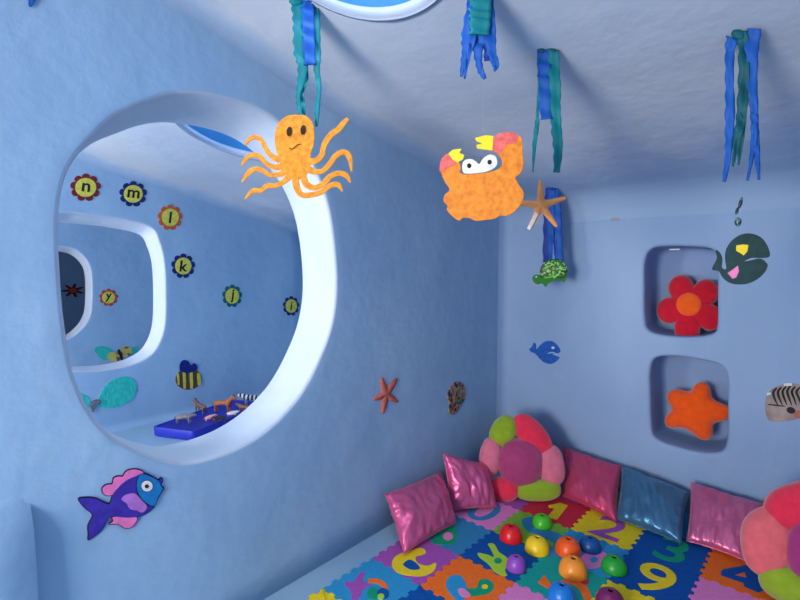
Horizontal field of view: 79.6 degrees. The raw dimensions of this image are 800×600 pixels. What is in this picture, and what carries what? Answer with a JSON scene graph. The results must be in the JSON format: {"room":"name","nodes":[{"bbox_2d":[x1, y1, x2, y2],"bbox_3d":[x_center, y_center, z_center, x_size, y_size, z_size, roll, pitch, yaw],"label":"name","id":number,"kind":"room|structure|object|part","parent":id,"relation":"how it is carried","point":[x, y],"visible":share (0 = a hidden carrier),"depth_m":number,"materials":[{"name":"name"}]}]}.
{"room":"children's playroom","nodes":[
{"label":"children's playroom","id":0,"kind":"room"},
{"bbox_2d":[58,251,84,334],"bbox_3d":[-6.492,-0.317,6.695,0.200,2.600,5.300,3,5,41],"label":"wall","id":1,"kind":"structure","parent":0,"point":[71,270],"depth_m":7.84,"materials":[{"name":"blue paint"}]},
{"bbox_2d":[62,284,82,296],"bbox_3d":[-5.352,-0.155,7.848,0.008,0.238,0.320,3,5,41],"label":"flower","id":2,"kind":"object","parent":1,"relation":"attached to","point":[73,290],"visible":1,"depth_m":7.85,"materials":[{"name":"red paper"}]},
{"bbox_2d":[58,222,152,366],"bbox_3d":[-4.640,-0.213,5.018,0.260,2.600,5.220,3,5,41],"label":"wall","id":3,"kind":"structure","parent":0,"point":[118,260],"depth_m":5.99,"materials":[{"name":"blue paint"}]},
{"bbox_2d":[99,289,117,305],"bbox_3d":[-3.628,-0.032,5.980,0.009,0.217,0.209,3,5,41],"label":"flower","id":4,"kind":"object","parent":3,"relation":"attached to","point":[107,297],"visible":1,"depth_m":5.97,"materials":[{"name":"red paper"}]},
{"bbox_3d":[-3.627,-0.031,5.978,0.002,0.149,0.144,3,5,41],"label":"flower","id":5,"kind":"part","parent":4,"relation":"part of","materials":[{"name":"yellow fabric"}]},
{"bbox_2d":[94,346,137,361],"bbox_3d":[-3.580,0.673,6.074,0.014,0.224,0.503,3,5,41],"label":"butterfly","id":6,"kind":"object","parent":3,"relation":"attached to","point":[103,352],"visible":0.95,"depth_m":6.05,"materials":[{"name":"teal paper"}]},
{"bbox_2d":[112,419,186,445],"bbox_3d":[-3.817,1.127,4.264,7.540,0.220,5.550,3,5,41],"label":"floor","id":7,"kind":"structure","parent":0,"point":[144,435],"depth_m":3.68,"materials":[{"name":"paint"}]},
{"bbox_2d":[153,400,253,439],"bbox_3d":[-1.557,0.991,4.033,0.392,0.076,0.895,2,4,23],"label":"tray","id":8,"kind":"object","parent":7,"relation":"on","point":[198,426],"visible":0.55,"depth_m":3.78,"materials":[{"name":"blue plastic"}]},
{"bbox_2d":[174,413,196,423],"bbox_3d":[-1.704,0.938,3.809,0.181,0.077,0.045,0,4,0],"label":"animal","id":9,"kind":"object","parent":8,"relation":"on","point":[181,416],"visible":1,"depth_m":3.79},
{"bbox_2d":[193,398,206,413],"bbox_3d":[-1.701,0.900,4.080,0.182,0.119,0.043,2,4,32],"label":"animal","id":10,"kind":"object","parent":8,"relation":"on","point":[198,404],"visible":1,"depth_m":4.07},
{"bbox_2d":[205,414,217,420],"bbox_3d":[-1.528,0.949,3.877,0.109,0.047,0.034,-2,4,-33],"label":"animal","id":11,"kind":"object","parent":8,"relation":"on","point":[208,417],"visible":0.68,"depth_m":3.86},
{"bbox_2d":[211,416,226,424],"bbox_3d":[-1.430,0.942,3.791,0.124,0.072,0.029,-3,5,-42],"label":"animal","id":12,"kind":"object","parent":8,"relation":"on","point":[212,417],"visible":1,"depth_m":3.78},
{"bbox_2d":[212,394,236,412],"bbox_3d":[-1.499,0.880,4.098,0.233,0.158,0.055,1,4,13],"label":"animal","id":13,"kind":"object","parent":8,"relation":"on","point":[227,402],"visible":0.98,"depth_m":4.08},
{"bbox_2d":[226,410,239,415],"bbox_3d":[-1.391,0.943,3.994,0.109,0.045,0.034,-1,4,-10],"label":"animal","id":14,"kind":"object","parent":8,"relation":"on","point":[236,411],"visible":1,"depth_m":3.98},
{"bbox_2d":[235,403,248,411],"bbox_3d":[-1.332,0.920,4.106,0.167,0.076,0.040,1,4,9],"label":"animal","id":15,"kind":"object","parent":8,"relation":"on","point":[241,406],"visible":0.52,"depth_m":4.09},
{"bbox_2d":[237,393,258,404],"bbox_3d":[-1.324,0.887,4.268,0.246,0.121,0.058,0,4,0],"label":"animal","id":16,"kind":"object","parent":8,"relation":"on","point":[246,397],"visible":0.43,"depth_m":4.25},
{"bbox_2d":[58,160,302,425],"bbox_3d":[-2.784,-0.111,3.391,0.260,2.600,5.220,3,5,41],"label":"wall","id":17,"kind":"structure","parent":0,"point":[241,348],"depth_m":4.32,"materials":[{"name":"blue paint"}]},
{"bbox_2d":[70,173,100,200],"bbox_3d":[-2.366,-0.849,3.618,0.009,0.208,0.202,3,5,41],"label":"flower","id":18,"kind":"object","parent":17,"relation":"attached to","point":[84,187],"visible":1,"depth_m":3.61,"materials":[{"name":"fabric"}]},
{"bbox_3d":[-2.366,-0.848,3.616,0.002,0.143,0.139,3,5,41],"label":"flower","id":19,"kind":"part","parent":18,"relation":"part of","materials":[{"name":"yellow paper"}]},
{"bbox_2d":[81,376,136,411],"bbox_3d":[-2.324,0.745,3.763,0.014,0.242,0.488,3,5,41],"label":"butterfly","id":20,"kind":"object","parent":17,"relation":"attached to","point":[119,391],"visible":0.89,"depth_m":3.83,"materials":[{"name":"teal fabric"}]},
{"bbox_2d":[119,181,146,206],"bbox_3d":[-2.147,-0.856,3.868,0.009,0.206,0.208,3,5,41],"label":"flower","id":21,"kind":"object","parent":17,"relation":"attached to","point":[133,193],"visible":1,"depth_m":3.86,"materials":[{"name":"fabric"}]},
{"bbox_3d":[-2.147,-0.854,3.865,0.002,0.142,0.143,3,5,41],"label":"flower","id":22,"kind":"part","parent":21,"relation":"part of","materials":[{"name":"yellow paper"}]},
{"bbox_2d":[158,204,182,229],"bbox_3d":[-1.957,-0.706,4.094,0.009,0.217,0.207,3,5,41],"label":"flower","id":23,"kind":"object","parent":17,"relation":"attached to","point":[169,216],"visible":1,"depth_m":4.09,"materials":[{"name":"orange paper"}]},
{"bbox_3d":[-1.957,-0.704,4.091,0.002,0.150,0.143,3,5,41],"label":"flower","id":24,"kind":"part","parent":23,"relation":"part of","materials":[{"name":"yellow paper"}]},
{"bbox_2d":[102,391,262,432],"bbox_3d":[-2.671,1.044,3.349,0.060,0.060,5.200,3,5,41],"label":"trim","id":25,"kind":"structure","parent":17,"relation":"attached to","point":[165,416],"depth_m":4.03,"materials":[{"name":"blue paint"}]},
{"bbox_2d":[171,254,194,277],"bbox_3d":[-1.892,-0.299,4.194,0.009,0.214,0.208,3,5,41],"label":"flower","id":26,"kind":"object","parent":17,"relation":"attached to","point":[183,266],"visible":1,"depth_m":4.19,"materials":[{"name":"blue paper"}]},
{"bbox_3d":[-1.891,-0.297,4.192,0.002,0.148,0.143,3,5,41],"label":"flower","id":27,"kind":"part","parent":26,"relation":"part of","materials":[{"name":"yellow fabric"}]},
{"bbox_2d":[175,360,201,389],"bbox_3d":[-1.878,0.664,4.270,0.008,0.275,0.236,3,5,41],"label":"bee","id":28,"kind":"object","parent":17,"relation":"attached to","point":[188,377],"visible":1,"depth_m":4.26},
{"bbox_2d":[222,285,241,306],"bbox_3d":[-1.590,-0.039,4.554,0.009,0.216,0.203,3,5,41],"label":"flower","id":29,"kind":"object","parent":17,"relation":"attached to","point":[231,295],"visible":1,"depth_m":4.55,"materials":[{"name":"teal paper"}]},
{"bbox_3d":[-1.589,-0.038,4.552,0.002,0.148,0.140,3,5,41],"label":"flower","id":30,"kind":"part","parent":29,"relation":"part of","materials":[{"name":"yellow fabric"}]},
{"bbox_2d":[283,296,298,315],"bbox_3d":[-1.147,0.062,5.067,0.009,0.209,0.208,3,5,41],"label":"flower","id":31,"kind":"object","parent":17,"relation":"attached to","point":[290,305],"visible":1,"depth_m":5.06,"materials":[{"name":"fabric"}]},
{"bbox_3d":[-1.146,0.064,5.064,0.002,0.144,0.143,3,5,41],"label":"flower","id":32,"kind":"part","parent":31,"relation":"part of","materials":[{"name":"yellow fabric"}]},
{"bbox_2d":[74,122,297,232],"bbox_3d":[-1.865,-1.040,2.510,2.205,1.176,5.200,3,5,41],"label":"ceiling","id":33,"kind":"structure","parent":0,"point":[195,162],"depth_m":3.57,"materials":[{"name":"paint"}]},
{"bbox_2d":[0,0,498,599],"bbox_3d":[-0.931,-0.010,1.765,0.265,2.600,5.220,3,5,41],"label":"wall","id":34,"kind":"structure","parent":0,"point":[395,285],"depth_m":1.93,"materials":[{"name":"blue paint"}]},
{"bbox_2d":[0,496,37,599],"bbox_3d":[-1.666,0.981,0.737,0.078,0.750,1.814,3,5,41],"label":"trim","id":35,"kind":"structure","parent":34,"relation":"attached to","point":[18,569],"depth_m":1.36,"materials":[{"name":"blue paint"}]},
{"bbox_2d":[28,0,34,6],"bbox_3d":[-1.047,-0.890,1.368,0.004,0.113,0.032,3,5,41],"label":"bunch","id":36,"kind":"object","parent":34,"relation":"attached to","point":[30,2],"visible":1,"depth_m":1.37,"materials":[{"name":"blue fabric"}]},
{"bbox_2d":[78,468,163,539],"bbox_3d":[-0.923,0.673,1.607,0.012,0.205,0.263,3,5,41],"label":"fish","id":37,"kind":"object","parent":34,"relation":"attached to","point":[134,493],"visible":1,"depth_m":1.61},
{"bbox_2d":[373,377,397,413],"bbox_3d":[-0.072,0.507,2.566,0.013,0.198,0.197,3,5,41],"label":"starfish","id":38,"kind":"object","parent":34,"relation":"attached to","point":[385,395],"visible":1,"depth_m":2.56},
{"bbox_2d":[447,381,465,414],"bbox_3d":[0.361,0.624,3.072,0.008,0.207,0.198,3,5,41],"label":"collage","id":39,"kind":"object","parent":34,"relation":"attached to","point":[456,393],"visible":1,"depth_m":3.06},
{"bbox_2d":[264,471,500,599],"bbox_3d":[0.380,1.420,0.521,3.800,0.100,5.450,3,5,41],"label":"floor","id":40,"kind":"structure","parent":0,"point":[322,576],"depth_m":2.27,"materials":[{"name":"paint"}]},
{"bbox_2d":[307,482,775,599],"bbox_3d":[0.727,1.260,2.159,1.542,0.014,2.111,3,5,41],"label":"play mat","id":41,"kind":"object","parent":40,"relation":"on","point":[462,579],"depth_m":2.25,"materials":[{"name":"multicoloured rubber"}]},
{"bbox_2d":[367,588,388,599],"bbox_3d":[-0.095,1.261,2.064,0.094,0.003,0.079,0,4,-7],"label":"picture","id":42,"kind":"object","parent":41,"relation":"on","point":[372,593],"depth_m":2.06,"materials":[{"name":"plastic"}]},
{"bbox_2d":[385,471,455,553],"bbox_3d":[0.139,1.114,2.589,0.244,0.220,0.576,3,5,41],"label":"satin pillow","id":43,"kind":"object","parent":41,"relation":"on","point":[421,509],"visible":1,"depth_m":2.50,"materials":[{"name":"pink fabric"}]},
{"bbox_2d":[432,525,457,544],"bbox_3d":[0.251,1.234,2.514,0.132,0.001,0.218,3,5,41],"label":"picture","id":44,"kind":"object","parent":41,"relation":"on","point":[448,536],"depth_m":2.50,"materials":[{"name":"green plastic"}]},
{"bbox_2d":[443,453,496,510],"bbox_3d":[0.409,1.050,2.828,0.300,0.296,0.200,-1,4,-11],"label":"satin pillow","id":45,"kind":"object","parent":41,"relation":"on","point":[469,482],"visible":0.98,"depth_m":2.77,"materials":[{"name":"pink fabric"}]},
{"bbox_2d":[446,575,493,599],"bbox_3d":[0.294,1.258,2.109,0.196,0.003,0.209,3,5,41],"label":"picture","id":46,"kind":"object","parent":41,"relation":"on","point":[458,587],"depth_m":2.10,"materials":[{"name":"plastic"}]},
{"bbox_2d":[478,543,507,575],"bbox_3d":[0.456,1.247,2.308,0.124,0.001,0.257,-1,4,-18],"label":"picture","id":47,"kind":"object","parent":41,"relation":"on","point":[493,556],"depth_m":2.32,"materials":[{"name":"green plastic"}]},
{"bbox_2d":[499,523,522,544],"bbox_3d":[0.575,1.200,2.482,0.119,0.070,0.119,1,4,23],"label":"ball","id":48,"kind":"object","parent":41,"relation":"on","point":[510,533],"visible":1,"depth_m":2.44,"materials":[{"name":"plastic"}]},
{"bbox_2d":[506,554,525,573],"bbox_3d":[0.541,1.221,2.235,0.090,0.059,0.090,1,4,12],"label":"ball","id":49,"kind":"object","parent":41,"relation":"on","point":[515,564],"visible":1,"depth_m":2.21,"materials":[{"name":"plastic"}]},
{"bbox_2d":[479,414,564,501],"bbox_3d":[0.746,0.970,2.958,0.514,0.499,0.253,1,4,8],"label":"cushion","id":50,"kind":"object","parent":41,"relation":"on","point":[521,462],"visible":0.97,"depth_m":2.90,"materials":[{"name":"multicoloured fabric"}]},
{"bbox_2d":[525,535,549,557],"bbox_3d":[0.679,1.207,2.377,0.119,0.069,0.119,0,4,4],"label":"ball","id":51,"kind":"object","parent":41,"relation":"on","point":[535,545],"visible":1,"depth_m":2.34,"materials":[{"name":"plastic"}]},
{"bbox_2d":[532,513,551,530],"bbox_3d":[0.774,1.198,2.613,0.108,0.058,0.108,2,4,33],"label":"ball","id":52,"kind":"object","parent":41,"relation":"on","point":[541,521],"visible":1,"depth_m":2.58,"materials":[{"name":"plastic"}]},
{"bbox_2d":[522,517,561,542],"bbox_3d":[0.771,1.230,2.575,0.268,0.001,0.164,3,5,41],"label":"picture","id":53,"kind":"object","parent":41,"relation":"on","point":[552,535],"depth_m":2.55,"materials":[{"name":"plastic"}]},
{"bbox_2d":[547,581,575,599],"bbox_3d":[0.682,1.231,2.026,0.115,0.064,0.115,3,5,39],"label":"ball","id":54,"kind":"object","parent":41,"relation":"on","point":[558,590],"visible":1,"depth_m":2.00,"materials":[{"name":"plastic"}]},
{"bbox_2d":[538,575,590,599],"bbox_3d":[0.738,1.259,2.116,0.227,0.001,0.148,3,4,36],"label":"picture","id":55,"kind":"object","parent":41,"relation":"on","point":[582,590],"depth_m":2.12,"materials":[{"name":"orange plastic"}]},
{"bbox_2d":[555,536,580,557],"bbox_3d":[0.827,1.206,2.360,0.123,0.072,0.123,3,4,37],"label":"ball","id":56,"kind":"object","parent":41,"relation":"on","point":[565,545],"visible":0.9,"depth_m":2.33,"materials":[{"name":"plastic"}]},
{"bbox_2d":[559,555,587,581],"bbox_3d":[0.793,1.216,2.198,0.127,0.074,0.127,1,4,20],"label":"balls","id":57,"kind":"object","parent":41,"relation":"on","point":[573,568],"visible":1,"depth_m":2.16,"materials":[{"name":"plastic"}]},
{"bbox_2d":[579,535,601,554],"bbox_3d":[0.949,1.212,2.394,0.108,0.058,0.108,1,4,11],"label":"ball","id":58,"kind":"object","parent":41,"relation":"on","point":[589,544],"visible":0.94,"depth_m":2.36,"materials":[{"name":"plastic"}]},
{"bbox_2d":[562,446,620,520],"bbox_3d":[1.126,1.087,2.888,0.449,0.233,0.336,3,5,41],"label":"satin pillow","id":59,"kind":"object","parent":41,"relation":"on","point":[589,481],"visible":0.96,"depth_m":2.85,"materials":[{"name":"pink fabric"}]},
{"bbox_2d":[595,586,623,599],"bbox_3d":[0.872,1.234,1.990,0.115,0.064,0.115,1,4,16],"label":"ball","id":60,"kind":"object","parent":41,"relation":"on","point":[604,593],"visible":1,"depth_m":1.98,"materials":[{"name":"plastic"}]},
{"bbox_2d":[601,554,627,576],"bbox_3d":[0.994,1.221,2.227,0.115,0.059,0.115,3,5,38],"label":"ball","id":61,"kind":"object","parent":41,"relation":"on","point":[614,565],"visible":1,"depth_m":2.19,"materials":[{"name":"plastic"}]},
{"bbox_2d":[617,466,688,542],"bbox_3d":[1.379,1.123,2.661,0.389,0.218,0.339,3,5,41],"label":"satin pillow","id":62,"kind":"object","parent":41,"relation":"on","point":[651,504],"visible":1,"depth_m":2.61,"materials":[{"name":"blue fabric"}]},
{"bbox_3d":[1.793,1.273,1.990,0.316,0.011,0.317,3,5,41],"label":"tile","id":63,"kind":"structure","parent":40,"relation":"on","visible":0},
{"bbox_2d":[740,481,799,599],"bbox_3d":[1.710,0.999,1.990,0.483,0.526,0.292,3,5,41],"label":"cushion","id":64,"kind":"object","parent":63,"relation":"on","point":[770,533],"visible":1,"depth_m":2.02,"materials":[{"name":"pink fabric"}]},
{"bbox_2d":[787,523,799,576],"bbox_3d":[1.712,1.018,1.970,0.206,0.269,0.203,3,5,41],"label":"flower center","id":65,"kind":"object","parent":64,"relation":"on","point":[793,529],"depth_m":1.97,"materials":[{"name":"fabric"}]},
{"bbox_2d":[156,0,799,225],"bbox_3d":[0.385,-0.914,0.405,3.430,1.165,5.000,3,5,41],"label":"ceiling","id":66,"kind":"structure","parent":0,"point":[643,87],"depth_m":1.91,"materials":[{"name":"paint"}]},
{"bbox_2d":[241,115,352,199],"bbox_3d":[-0.351,-0.492,1.648,0.376,0.302,0.017,-1,4,-10],"label":"octopus","id":67,"kind":"object","parent":66,"relation":"hanging from","point":[294,134],"visible":1,"depth_m":1.64,"materials":[{"name":"fabric"}]},
{"bbox_2d":[289,0,321,126],"bbox_3d":[-0.323,-0.819,1.642,0.106,0.434,0.028,-1,4,-11],"label":"bunch","id":68,"kind":"object","parent":66,"relation":"hanging from","point":[306,41],"visible":1,"depth_m":1.64,"materials":[{"name":"teal fabric"}]},
{"bbox_2d":[460,0,498,79],"bbox_3d":[0.238,-0.801,1.431,0.117,0.277,0.022,0,4,8],"label":"bunch","id":69,"kind":"object","parent":66,"relation":"hanging from","point":[478,32],"visible":1,"depth_m":1.43,"materials":[{"name":"blue fabric"}]},
{"bbox_2d":[440,132,523,220],"bbox_3d":[0.246,-0.479,1.448,0.253,0.478,0.009,1,4,9],"label":"crab","id":70,"kind":"object","parent":69,"relation":"hanging from","point":[481,196],"visible":1,"depth_m":1.45,"materials":[{"name":"orange"}]},
{"bbox_2d":[532,48,562,172],"bbox_3d":[0.517,-0.662,1.675,0.104,0.436,0.021,1,4,21],"label":"bunch","id":71,"kind":"object","parent":66,"relation":"hanging from","point":[549,82],"visible":1,"depth_m":1.67,"materials":[{"name":"teal fabric"}]},
{"bbox_2d":[520,133,565,229],"bbox_3d":[0.495,-0.441,1.697,0.179,0.385,0.013,1,4,17],"label":"starfish","id":72,"kind":"object","parent":71,"relation":"hanging from","point":[540,205],"visible":0.96,"depth_m":1.70,"materials":[{"name":"fabric"}]},
{"bbox_2d":[542,187,563,261],"bbox_3d":[0.950,-0.472,2.970,0.128,0.476,0.019,1,4,16],"label":"bunch","id":73,"kind":"object","parent":66,"relation":"hanging from","point":[552,235],"visible":0.83,"depth_m":2.97,"materials":[{"name":"blue fabric"}]},
{"bbox_2d":[532,259,567,286],"bbox_3d":[0.931,-0.167,2.984,0.210,0.174,0.024,1,4,17],"label":"turtle","id":74,"kind":"object","parent":73,"relation":"hanging from","point":[552,270],"visible":1,"depth_m":2.97},
{"bbox_2d":[722,28,760,181],"bbox_3d":[1.044,-0.593,1.463,0.104,0.460,0.018,3,4,37],"label":"streamers","id":75,"kind":"object","parent":66,"relation":"hanging from","point":[747,42],"visible":1,"depth_m":1.46},
{"bbox_2d":[712,192,769,284],"bbox_3d":[1.054,-0.239,1.480,0.145,0.382,0.012,2,4,35],"label":"paper whale","id":76,"kind":"object","parent":75,"relation":"hanging from","point":[743,247],"visible":1,"depth_m":1.48,"materials":[{"name":"paper"}]},
{"bbox_2d":[496,208,799,514],"bbox_3d":[2.128,0.200,2.424,3.480,2.100,0.375,3,5,41],"label":"wall","id":77,"kind":"structure","parent":0,"point":[604,397],"depth_m":2.91,"materials":[{"name":"blue paint"}]},
{"bbox_2d":[529,341,560,363],"bbox_3d":[0.987,0.354,3.282,0.224,0.158,0.009,3,5,41],"label":"paper whale","id":78,"kind":"object","parent":77,"relation":"attached to","point":[545,351],"visible":1,"depth_m":3.27,"materials":[{"name":"blue paper"}]},
{"bbox_2d":[657,275,717,334],"bbox_3d":[1.711,0.049,2.841,0.345,0.391,0.150,3,5,41],"label":"cushion","id":79,"kind":"object","parent":77,"relation":"in","point":[690,306],"visible":0.93,"depth_m":2.79,"materials":[{"name":"red fabric"}]},
{"bbox_3d":[1.683,0.026,2.800,0.128,0.134,0.047,3,5,41],"label":"flower","id":80,"kind":"part","parent":79,"relation":"part of","materials":[{"name":"orange fabric"}]},
{"bbox_2d":[665,382,727,439],"bbox_3d":[1.750,0.645,2.818,0.333,0.325,0.149,3,5,41],"label":"cushion","id":81,"kind":"object","parent":77,"relation":"in","point":[696,411],"visible":0.98,"depth_m":2.78,"materials":[{"name":"orange fabric"}]},
{"bbox_2d":[765,383,799,421],"bbox_3d":[1.970,0.523,2.427,0.196,0.214,0.010,3,5,41],"label":"picture","id":82,"kind":"object","parent":77,"relation":"attached to","point":[782,403],"visible":1,"depth_m":2.44,"materials":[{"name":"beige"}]},
{"bbox_3d":[1.773,1.246,2.413,0.316,0.011,0.316,3,5,41],"label":"tile","id":83,"kind":"structure","parent":0,"visible":0},
{"bbox_2d":[686,482,762,560],"bbox_3d":[1.640,1.125,2.451,0.333,0.218,0.310,3,5,41],"label":"satin pillow","id":84,"kind":"object","parent":83,"relation":"on","point":[716,518],"visible":0.8,"depth_m":2.42,"materials":[{"name":"pink fabric"}]}
]}

